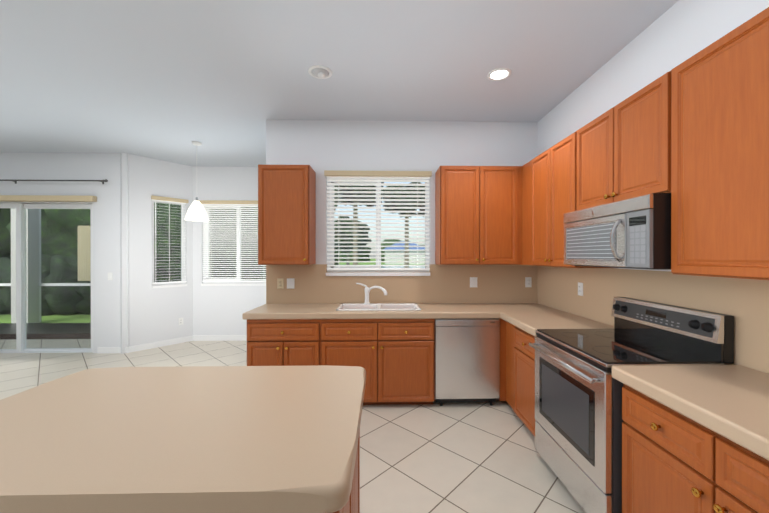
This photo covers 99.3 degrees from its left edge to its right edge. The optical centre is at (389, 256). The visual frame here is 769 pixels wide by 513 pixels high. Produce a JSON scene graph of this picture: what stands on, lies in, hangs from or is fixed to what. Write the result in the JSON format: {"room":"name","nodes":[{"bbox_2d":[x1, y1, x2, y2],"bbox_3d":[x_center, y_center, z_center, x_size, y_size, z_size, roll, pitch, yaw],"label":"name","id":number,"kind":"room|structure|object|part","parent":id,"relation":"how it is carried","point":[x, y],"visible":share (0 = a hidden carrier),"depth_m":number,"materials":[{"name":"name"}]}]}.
{"room":"kitchen","nodes":[
{"label":"kitchen","id":0,"kind":"room"},
{"bbox_2d":[0,152,129,352],"bbox_3d":[-6.349,-0.048,4.899,4.880,2.980,0.150,0,0,-1],"label":"wall","id":1,"kind":"structure","parent":0,"point":[106,219],"depth_m":4.87,"materials":[{"name":"white paint"}]},
{"bbox_2d":[0,201,92,352],"bbox_3d":[-5.554,0.296,4.920,2.266,2.286,0.125,0,0,-1],"label":"sliding door","id":2,"kind":"structure","parent":1,"relation":"in","point":[20,270],"depth_m":4.93,"materials":[{"name":"glass"}]},
{"bbox_2d":[0,195,96,201],"bbox_3d":[-5.572,-0.853,4.799,2.430,0.080,0.078,0,0,-1],"label":"window valance","id":3,"kind":"object","parent":1,"relation":"attached to","point":[43,198],"visible":1,"depth_m":4.77,"materials":[{"name":"beige"}]},
{"bbox_2d":[0,179,107,183],"bbox_3d":[-5.533,-1.108,4.783,2.807,0.060,0.111,0,0,-1],"label":"curtain rod","id":4,"kind":"object","parent":1,"relation":"attached to","point":[102,181],"visible":1,"depth_m":4.75,"materials":[{"name":"brown metal"}]},
{"bbox_2d":[108,273,112,279],"bbox_3d":[-4.168,0.297,4.867,0.070,0.115,0.010,0,0,-1],"label":"light switch","id":5,"kind":"object","parent":1,"relation":"attached to","point":[110,276],"visible":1,"depth_m":4.87,"materials":[{"name":"white plastic"}]},
{"bbox_2d":[97,335,246,352],"bbox_3d":[-5.098,1.397,4.654,7.370,0.090,1.818,0,0,-1],"label":"baseboard","id":6,"kind":"structure","parent":1,"relation":"attached to","point":[135,348],"depth_m":5.35,"materials":[{"name":"white wood"}]},
{"bbox_2d":[120,152,192,353],"bbox_3d":[-3.704,-0.049,5.288,0.150,2.980,1.043,0,0,38],"label":"wall","id":7,"kind":"structure","parent":0,"point":[155,314],"depth_m":5.08,"materials":[{"name":"white paint"}]},
{"bbox_2d":[151,195,188,288],"bbox_3d":[-3.613,-0.226,5.347,0.170,1.454,0.520,0,0,38],"label":"nook window","id":8,"kind":"structure","parent":7,"relation":"in","point":[169,201],"depth_m":5.34,"materials":[{"name":"white plastic"}]},
{"bbox_3d":[-3.650,-0.230,5.376,0.260,1.290,0.318,0,0,-1],"label":"glass","id":9,"kind":"part","parent":8,"relation":"part of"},
{"bbox_2d":[193,166,265,334],"bbox_3d":[-2.620,-0.050,5.681,1.610,2.980,0.150,0,0,-1],"label":"wall","id":10,"kind":"structure","parent":0,"point":[219,310],"depth_m":5.60,"materials":[{"name":"white paint"}]},
{"bbox_2d":[199,200,265,285],"bbox_3d":[-2.629,-0.227,5.646,1.214,1.454,0.170,0,0,-1],"label":"nook window","id":11,"kind":"structure","parent":10,"relation":"in","point":[238,235],"depth_m":5.63,"materials":[{"name":"white plastic"}]},
{"bbox_2d":[0,339,585,512],"bbox_3d":[-3.477,1.510,0.990,10.750,0.120,9.500,0,0,-1],"label":"floor","id":12,"kind":"structure","parent":0,"point":[468,457],"depth_m":2.50,"materials":[{"name":"tile"}]},
{"bbox_2d":[244,319,321,365],"bbox_3d":[-1.014,1.019,3.381,0.695,0.853,0.599,0,0,-1],"label":"base cabinet","id":13,"kind":"object","parent":12,"relation":"on","point":[270,342],"depth_m":3.08,"materials":[{"name":"brown wood"}]},
{"bbox_2d":[352,417,360,512],"bbox_3d":[-0.778,1.024,1.165,1.288,0.853,0.801,0,0,-1],"label":"kitchen island","id":14,"kind":"object","parent":12,"relation":"on","point":[355,484],"depth_m":1.37,"materials":[{"name":"brown wood"}]},
{"bbox_2d":[0,365,365,512],"bbox_3d":[-0.778,0.566,1.164,1.344,0.063,0.857,0,0,-1],"label":"island countertop","id":15,"kind":"structure","parent":14,"relation":"on","point":[183,439],"depth_m":0.95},
{"bbox_2d":[322,319,434,404],"bbox_3d":[-0.122,1.019,3.401,1.089,0.853,0.599,0,0,-1],"label":"base cabinet","id":16,"kind":"object","parent":12,"relation":"on","point":[389,348],"depth_m":3.11,"materials":[{"name":"brown wood"}]},
{"bbox_2d":[242,303,557,318],"bbox_3d":[0.151,0.561,3.400,3.084,0.062,0.613,0,0,-1],"label":"countertop","id":17,"kind":"structure","parent":16,"relation":"on","point":[429,310],"depth_m":3.15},
{"bbox_2d":[356,283,386,303],"bbox_3d":[-0.199,0.402,3.542,0.343,0.230,0.134,0,0,-1],"label":"faucet","id":18,"kind":"object","parent":17,"relation":"on","point":[367,290],"depth_m":3.55,"materials":[{"name":"white plastic"}]},
{"bbox_2d":[334,303,421,310],"bbox_3d":[-0.116,0.619,3.405,0.838,0.203,0.425,0,0,-1],"label":"sink","id":19,"kind":"object","parent":17,"relation":"in","point":[343,306],"depth_m":3.53,"materials":[{"name":"white ceramic"}]},
{"bbox_2d":[435,318,499,405],"bbox_3d":[0.737,1.022,3.413,0.620,0.847,0.598,0,0,-1],"label":"dishwasher","id":20,"kind":"object","parent":12,"relation":"on","point":[467,360],"visible":0.96,"depth_m":3.12,"materials":[{"name":"grey metal"}]},
{"bbox_2d":[498,319,505,400],"bbox_3d":[1.372,1.019,3.443,0.640,0.853,0.580,0,0,-1],"label":"base cabinet","id":21,"kind":"object","parent":12,"relation":"on","point":[502,325],"depth_m":3.15,"materials":[{"name":"brown wood"}]},
{"bbox_2d":[506,323,509,404],"bbox_3d":[1.411,1.019,3.046,0.581,0.853,0.217,0,0,-1],"label":"base cabinet","id":22,"kind":"object","parent":12,"relation":"on","point":[507,324],"depth_m":3.09,"materials":[{"name":"brown wood"}]},
{"bbox_2d":[510,327,535,435],"bbox_3d":[1.409,1.020,2.671,0.600,0.853,0.531,0,0,-1],"label":"base cabinet","id":23,"kind":"object","parent":12,"relation":"on","point":[522,356],"depth_m":2.73,"materials":[{"name":"brown wood"}]},
{"bbox_2d":[502,311,613,338],"bbox_3d":[1.383,0.563,2.777,0.648,0.062,0.746,0,0,-1],"label":"countertop","id":24,"kind":"structure","parent":23,"relation":"on","point":[528,321],"depth_m":2.71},
{"bbox_2d":[529,297,733,512],"bbox_3d":[1.359,0.872,2.010,0.711,1.152,0.764,0,0,-1],"label":"range","id":25,"kind":"object","parent":12,"relation":"on","point":[579,421],"visible":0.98,"depth_m":1.84,"materials":[{"name":"grey metal"}]},
{"bbox_2d":[622,387,768,512],"bbox_3d":[1.443,1.024,1.162,0.599,0.853,0.912,0,0,-1],"label":"base cabinet","id":26,"kind":"object","parent":12,"relation":"on","point":[695,438],"depth_m":1.29,"materials":[{"name":"brown wood"}]},
{"bbox_2d":[612,365,768,464],"bbox_3d":[1.426,0.567,0.851,0.648,0.063,1.532,0,0,-1],"label":"countertop","id":27,"kind":"structure","parent":26,"relation":"on","point":[731,402],"depth_m":1.28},
{"bbox_2d":[0,0,678,166],"bbox_3d":[-3.477,-1.589,0.983,10.750,0.120,9.500,0,0,-1],"label":"ceiling","id":28,"kind":"structure","parent":0,"point":[222,81],"depth_m":2.61,"materials":[{"name":"white paint"}]},
{"bbox_2d":[185,141,208,220],"bbox_3d":[-2.607,-1.014,4.414,0.284,1.046,0.284,0,0,-1],"label":"pendant light","id":29,"kind":"object","parent":28,"relation":"hanging from","point":[196,211],"visible":1,"depth_m":4.35,"materials":[{"name":"white glass"}]},
{"bbox_2d":[308,65,331,78],"bbox_3d":[-0.580,-1.530,2.717,0.196,0.089,0.196,0,0,-1],"label":"recessed light","id":30,"kind":"object","parent":28,"relation":"in","point":[319,72],"visible":1,"depth_m":2.69,"materials":[{"name":"white plastic"}]},
{"bbox_2d":[487,68,511,80],"bbox_3d":[0.920,-1.529,2.750,0.196,0.008,0.196,0,0,-1],"label":"recessed light","id":31,"kind":"object","parent":28,"relation":"in","point":[498,74],"visible":1,"depth_m":2.75,"materials":[{"name":"white glass"}]},
{"bbox_2d":[266,120,537,303],"bbox_3d":[0.222,-0.046,3.783,3.230,2.980,0.150,0,0,-1],"label":"wall","id":32,"kind":"structure","parent":0,"point":[319,147],"depth_m":3.71,"materials":[{"name":"white paint"}]},
{"bbox_2d":[277,278,283,288],"bbox_3d":[-1.231,0.304,3.671,0.070,0.115,0.009,0,0,-1],"label":"electrical outlet","id":33,"kind":"object","parent":32,"relation":"attached to","point":[280,283],"visible":1,"depth_m":3.67,"materials":[{"name":"beige plastic"}]},
{"bbox_2d":[258,165,315,264],"bbox_3d":[-1.095,-0.430,3.495,0.525,1.030,0.361,0,0,-1],"label":"upper cabinet","id":34,"kind":"object","parent":32,"relation":"attached to","point":[286,214],"visible":1,"depth_m":3.35,"materials":[{"name":"brown wood"}]},
{"bbox_2d":[287,278,294,288],"bbox_3d":[-1.116,0.304,3.674,0.085,0.115,0.010,0,0,-1],"label":"light switch","id":35,"kind":"object","parent":32,"relation":"attached to","point":[290,283],"visible":1,"depth_m":3.67,"materials":[{"name":"white plastic"}]},
{"bbox_2d":[324,170,431,275],"bbox_3d":[-0.132,-0.370,3.740,1.204,1.179,0.170,0,0,-1],"label":"window blind","id":36,"kind":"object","parent":32,"relation":"in","point":[358,178],"depth_m":3.72,"materials":[{"name":"white plastic"}]},
{"bbox_3d":[-0.133,-0.373,3.787,1.090,1.015,0.004,0,0,-1],"label":"glass","id":37,"kind":"part","parent":36,"relation":"part of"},
{"bbox_2d":[470,277,476,286],"bbox_3d":[0.954,0.294,3.719,0.085,0.115,0.010,0,0,-1],"label":"light switch","id":38,"kind":"object","parent":32,"relation":"attached to","point":[473,281],"visible":1,"depth_m":3.72,"materials":[{"name":"white plastic"}]},
{"bbox_2d":[435,166,521,264],"bbox_3d":[1.103,-0.430,3.543,1.168,1.030,0.361,0,0,-1],"label":"upper cabinet","id":39,"kind":"object","parent":32,"relation":"attached to","point":[478,215],"visible":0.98,"depth_m":3.40,"materials":[{"name":"brown wood"}]},
{"bbox_2d":[525,277,531,286],"bbox_3d":[1.584,0.294,3.733,0.070,0.115,0.009,0,0,-1],"label":"outlet","id":40,"kind":"object","parent":32,"relation":"attached to","point":[528,281],"visible":1,"depth_m":3.73,"materials":[{"name":"white plastic"}]},
{"bbox_2d":[537,0,768,373],"bbox_3d":[1.841,-0.038,0.198,0.150,2.980,7.390,0,0,-1],"label":"wall","id":41,"kind":"structure","parent":0,"point":[677,33],"depth_m":2.11,"materials":[{"name":"white paint"}]},
{"bbox_2d":[522,161,529,264],"bbox_3d":[1.540,-0.430,3.301,0.310,1.030,0.230,0,0,-1],"label":"upper cabinet","id":42,"kind":"object","parent":41,"relation":"attached to","point":[525,168],"depth_m":3.31,"materials":[{"name":"brown wood"}]},
{"bbox_2d":[530,133,612,267],"bbox_3d":[1.541,-0.429,2.814,0.329,1.030,0.745,0,0,-1],"label":"upper cabinet","id":43,"kind":"object","parent":41,"relation":"attached to","point":[552,171],"depth_m":2.79,"materials":[{"name":"brown wood"}]},
{"bbox_2d":[578,282,582,295],"bbox_3d":[1.701,0.291,2.921,0.009,0.115,0.070,0,0,-1],"label":"outlet","id":44,"kind":"object","parent":41,"relation":"attached to","point":[580,289],"visible":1,"depth_m":2.91,"materials":[{"name":"white plastic"}]},
{"bbox_2d":[574,76,661,210],"bbox_3d":[1.558,-0.634,2.043,0.329,0.615,0.796,0,0,-1],"label":"upper cabinet","id":45,"kind":"object","parent":41,"relation":"attached to","point":[618,153],"depth_m":1.96,"materials":[{"name":"brown wood"}]},
{"bbox_2d":[564,193,670,269],"bbox_3d":[1.481,-0.127,2.042,0.482,0.386,0.786,0,0,-1],"label":"microwave","id":46,"kind":"object","parent":45,"relation":"attached to","point":[634,233],"visible":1,"depth_m":1.82,"materials":[{"name":"silver plastic"}]},
{"bbox_2d":[662,7,768,279],"bbox_3d":[1.578,-0.425,1.106,0.329,1.030,1.079,0,0,-1],"label":"upper cabinet","id":47,"kind":"object","parent":41,"relation":"attached to","point":[691,135],"depth_m":1.39,"materials":[{"name":"brown wood"}]},
{"label":"outside","id":48,"kind":"structure","parent":0,"visible":0},
{"bbox_2d":[0,259,424,322],"bbox_3d":[-2.973,1.372,131.833,300.000,0.160,256.000,0,0,-1],"label":"lawn","id":49,"kind":"structure","parent":48,"point":[66,318],"depth_m":8.43,"materials":[{"name":"green plant"}]},
{"bbox_2d":[0,182,424,339],"bbox_3d":[2.834,-1.338,52.003,207.018,14.102,93.632,0,0,-1],"label":"garden","id":50,"kind":"object","parent":49,"relation":"on","point":[61,291],"depth_m":8.56,"materials":[{"name":"green plant"}]},
{"bbox_3d":[-7.127,-0.075,7.705,0.447,1.300,0.015,0,0,-1],"label":"fence panel","id":51,"kind":"part","parent":50,"relation":"part of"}
]}

